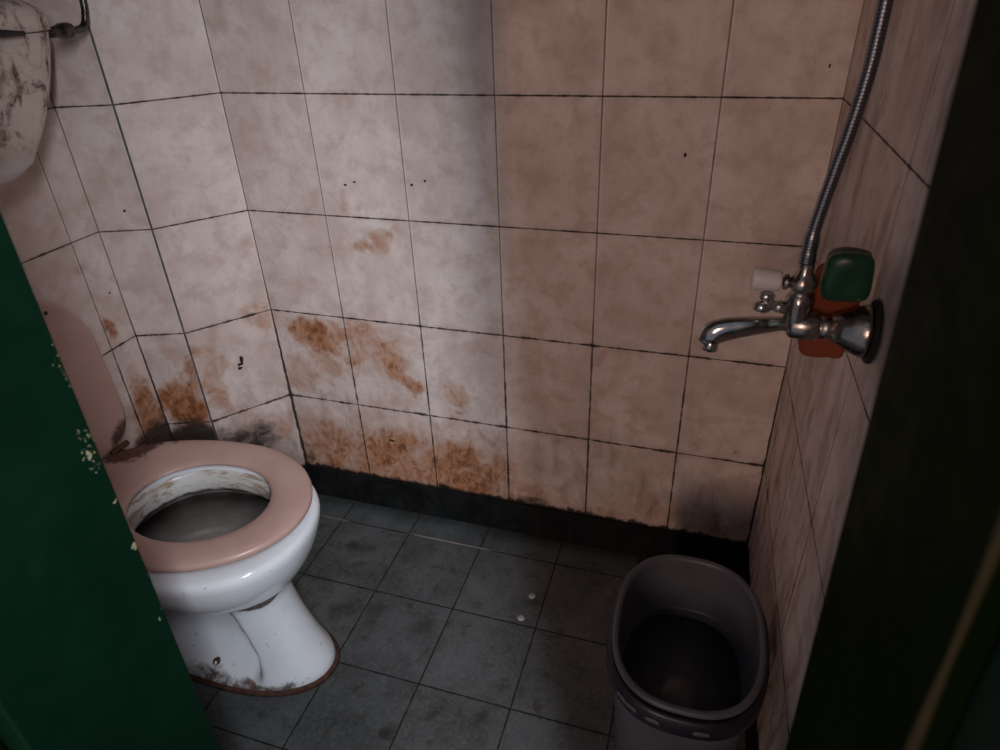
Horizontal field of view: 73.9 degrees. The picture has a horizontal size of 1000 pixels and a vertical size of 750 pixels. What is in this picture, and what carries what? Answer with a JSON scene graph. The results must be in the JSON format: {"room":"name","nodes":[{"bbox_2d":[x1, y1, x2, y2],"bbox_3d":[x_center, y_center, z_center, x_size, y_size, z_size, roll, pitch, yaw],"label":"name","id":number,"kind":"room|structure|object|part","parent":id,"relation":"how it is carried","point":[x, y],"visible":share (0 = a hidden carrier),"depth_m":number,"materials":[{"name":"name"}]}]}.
{"room":"bathroom","nodes":[
{"label":"bathroom","id":0,"kind":"room"},
{"bbox_2d":[0,95,171,455],"bbox_3d":[-1.014,-0.432,0.964,0.090,2.350,0.700,7,32,16],"label":"wall","id":1,"kind":"structure","parent":0,"point":[46,213],"depth_m":1.36,"materials":[{"name":"tile"}]},
{"bbox_2d":[0,0,50,184],"bbox_3d":[-0.854,-0.403,0.985,0.203,0.276,0.426,7,32,16],"label":"cistern","id":2,"kind":"object","parent":1,"relation":"attached to","point":[25,52],"visible":1,"depth_m":1.05,"materials":[{"name":"white ceramic"}]},
{"bbox_3d":[-0.746,-0.503,0.978,0.018,0.013,0.098,7,32,16],"label":"flush lever","id":3,"kind":"part","parent":2,"relation":"part of","materials":[{"name":"black rubber"}]},
{"bbox_3d":[-0.864,-0.498,0.930,0.190,0.056,0.426,7,32,16],"label":"tank lid","id":4,"kind":"part","parent":2,"relation":"part of","materials":[{"name":"white ceramic"}]},
{"bbox_2d":[47,0,88,39],"bbox_3d":[-0.757,-0.760,1.058,0.027,0.402,0.116,7,32,16],"label":"supply pipe","id":5,"kind":"object","parent":2,"relation":"attached to","point":[63,30],"visible":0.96,"depth_m":1.15,"materials":[{"name":"metal"}]},
{"bbox_2d":[23,0,216,440],"bbox_3d":[-0.812,-0.627,1.276,0.114,2.350,0.090,-3,31,-1],"label":"wall","id":6,"kind":"structure","parent":0,"point":[79,95],"depth_m":1.40,"materials":[{"name":"tile"}]},
{"bbox_2d":[87,0,306,465],"bbox_3d":[-0.696,-0.657,1.320,0.205,2.350,0.090,-21,36,-29],"label":"wall","id":7,"kind":"structure","parent":0,"point":[156,58],"depth_m":1.45,"materials":[{"name":"tile"}]},
{"bbox_2d":[88,25,218,440],"bbox_3d":[-0.753,-0.606,1.238,0.004,2.350,0.004,7,32,16],"label":"trim","id":8,"kind":"structure","parent":7,"relation":"attached to","point":[89,28],"depth_m":1.40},
{"bbox_2d":[193,493,745,749],"bbox_3d":[-0.195,0.733,1.328,1.802,0.080,1.420,7,32,16],"label":"floor","id":9,"kind":"structure","parent":0,"point":[421,611],"depth_m":1.47,"materials":[{"name":"tile"}]},
{"bbox_2d":[36,298,339,696],"bbox_3d":[-0.645,0.171,1.252,0.593,0.994,0.368,7,32,16],"label":"toilet","id":10,"kind":"object","parent":9,"relation":"on","point":[222,531],"visible":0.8,"depth_m":1.35,"materials":[{"name":"white ceramic"}]},
{"bbox_3d":[-0.874,0.047,1.261,0.027,0.387,0.306,7,32,16],"label":"lid","id":11,"kind":"part","parent":10,"relation":"part of","materials":[{"name":"pink plastic"}]},
{"bbox_3d":[-0.613,0.233,1.279,0.529,0.028,0.351,7,32,16],"label":"seat","id":12,"kind":"part","parent":10,"relation":"part of","materials":[{"name":"pink plastic"}]},
{"bbox_3d":[-0.608,0.430,1.397,0.536,0.398,0.366,7,32,16],"label":"bowl","id":13,"kind":"part","parent":10,"relation":"part of","materials":[{"name":"white ceramic"}]},
{"bbox_2d":[517,615,524,620],"bbox_3d":[0.048,0.558,1.524,0.016,0.002,0.017,-19,35,-26],"label":"chip","id":14,"kind":"object","parent":9,"relation":"on","point":[520,617],"visible":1,"depth_m":1.52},
{"bbox_2d":[528,593,535,598],"bbox_3d":[0.076,0.525,1.577,0.016,0.002,0.017,24,40,37],"label":"chip","id":15,"kind":"object","parent":9,"relation":"on","point":[531,595],"visible":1,"depth_m":1.58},
{"bbox_2d":[606,554,769,749],"bbox_3d":[0.309,0.556,1.156,0.251,0.363,0.322,7,32,16],"label":"trash can","id":16,"kind":"object","parent":9,"relation":"on","point":[688,649],"visible":1,"depth_m":1.14,"materials":[{"name":"grey plastic"}]},
{"bbox_2d":[199,0,864,543],"bbox_3d":[-0.006,-0.621,1.212,1.187,2.350,0.090,7,32,16],"label":"wall","id":17,"kind":"structure","parent":0,"point":[496,241],"depth_m":1.34,"materials":[{"name":"tile"}]},
{"bbox_2d":[307,464,746,575],"bbox_3d":[0.018,0.370,1.747,1.187,0.099,0.009,7,32,16],"label":"baseboard","id":18,"kind":"structure","parent":17,"relation":"attached to","point":[565,526],"depth_m":1.73,"materials":[{"name":"black tile"}]},
{"bbox_2d":[748,0,975,749],"bbox_3d":[0.453,-0.270,0.591,0.090,2.350,1.000,7,32,15],"label":"wall","id":19,"kind":"structure","parent":0,"point":[824,409],"depth_m":0.87,"materials":[{"name":"tile"}]},
{"bbox_2d":[740,544,757,749],"bbox_3d":[0.461,0.666,1.220,0.004,0.099,0.900,7,32,15],"label":"baseboard","id":20,"kind":"structure","parent":19,"relation":"attached to","point":[751,732],"depth_m":1.25,"materials":[{"name":"black tile"}]},
{"bbox_2d":[697,264,882,363],"bbox_3d":[0.331,-0.074,0.766,0.190,0.119,0.073,7,32,16],"label":"mixer tap","id":21,"kind":"object","parent":19,"relation":"attached to","point":[857,330],"visible":1,"depth_m":0.75,"materials":[{"name":"silver metal"}]},
{"bbox_3d":[0.291,-0.049,0.793,0.105,0.051,0.025,7,32,16],"label":"spout","id":22,"kind":"part","parent":21,"relation":"part of","materials":[{"name":"silver metal"}]},
{"bbox_3d":[0.303,-0.109,0.755,0.032,0.026,0.026,7,32,16],"label":"knob","id":23,"kind":"part","parent":21,"relation":"part of","materials":[{"name":"white plastic"}]},
{"bbox_3d":[0.312,-0.083,0.762,0.041,0.028,0.017,2,31,7],"label":"diverter handle","id":24,"kind":"part","parent":21,"relation":"part of","materials":[{"name":"silver metal"}]},
{"bbox_3d":[0.322,-0.105,0.751,0.020,0.018,0.018,7,32,16],"label":"knob stem","id":25,"kind":"part","parent":21,"relation":"part of","materials":[{"name":"silver metal"}]},
{"bbox_2d":[798,263,859,358],"bbox_3d":[0.392,-0.075,0.790,0.056,0.115,0.033,7,32,16],"label":"sponge","id":26,"kind":"object","parent":21,"relation":"on","point":[818,347],"visible":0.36,"depth_m":0.78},
{"bbox_2d":[798,0,893,265],"bbox_3d":[0.367,-0.408,0.552,0.100,0.674,0.020,7,32,16],"label":"shower hose","id":27,"kind":"object","parent":21,"relation":"attached to","point":[808,253],"visible":1,"depth_m":0.66,"materials":[{"name":"metal"}]},
{"bbox_2d":[820,247,874,301],"bbox_3d":[0.382,-0.110,0.730,0.051,0.058,0.035,7,32,16],"label":"soap bar","id":28,"kind":"object","parent":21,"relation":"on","point":[847,275],"visible":1,"depth_m":0.72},
{"bbox_3d":[-0.352,-0.119,0.393,1.802,2.350,0.150,7,32,16],"label":"wall","id":29,"kind":"structure","parent":0,"visible":0},
{"bbox_2d":[0,0,999,749],"bbox_3d":[-0.081,0.080,0.324,0.881,2.060,0.300,7,32,16],"label":"door frame","id":30,"kind":"structure","parent":29,"relation":"in","point":[905,652],"depth_m":0.34,"materials":[{"name":"green paint"}]},
{"bbox_3d":[-0.484,0.047,0.407,0.058,2.060,0.045,7,32,16],"label":"casing","id":31,"kind":"part","parent":30,"relation":"part of","materials":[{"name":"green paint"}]},
{"bbox_3d":[0.217,0.188,0.181,0.209,2.000,0.136,7,32,16],"label":"casing","id":32,"kind":"part","parent":30,"relation":"part of","materials":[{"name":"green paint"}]}
]}

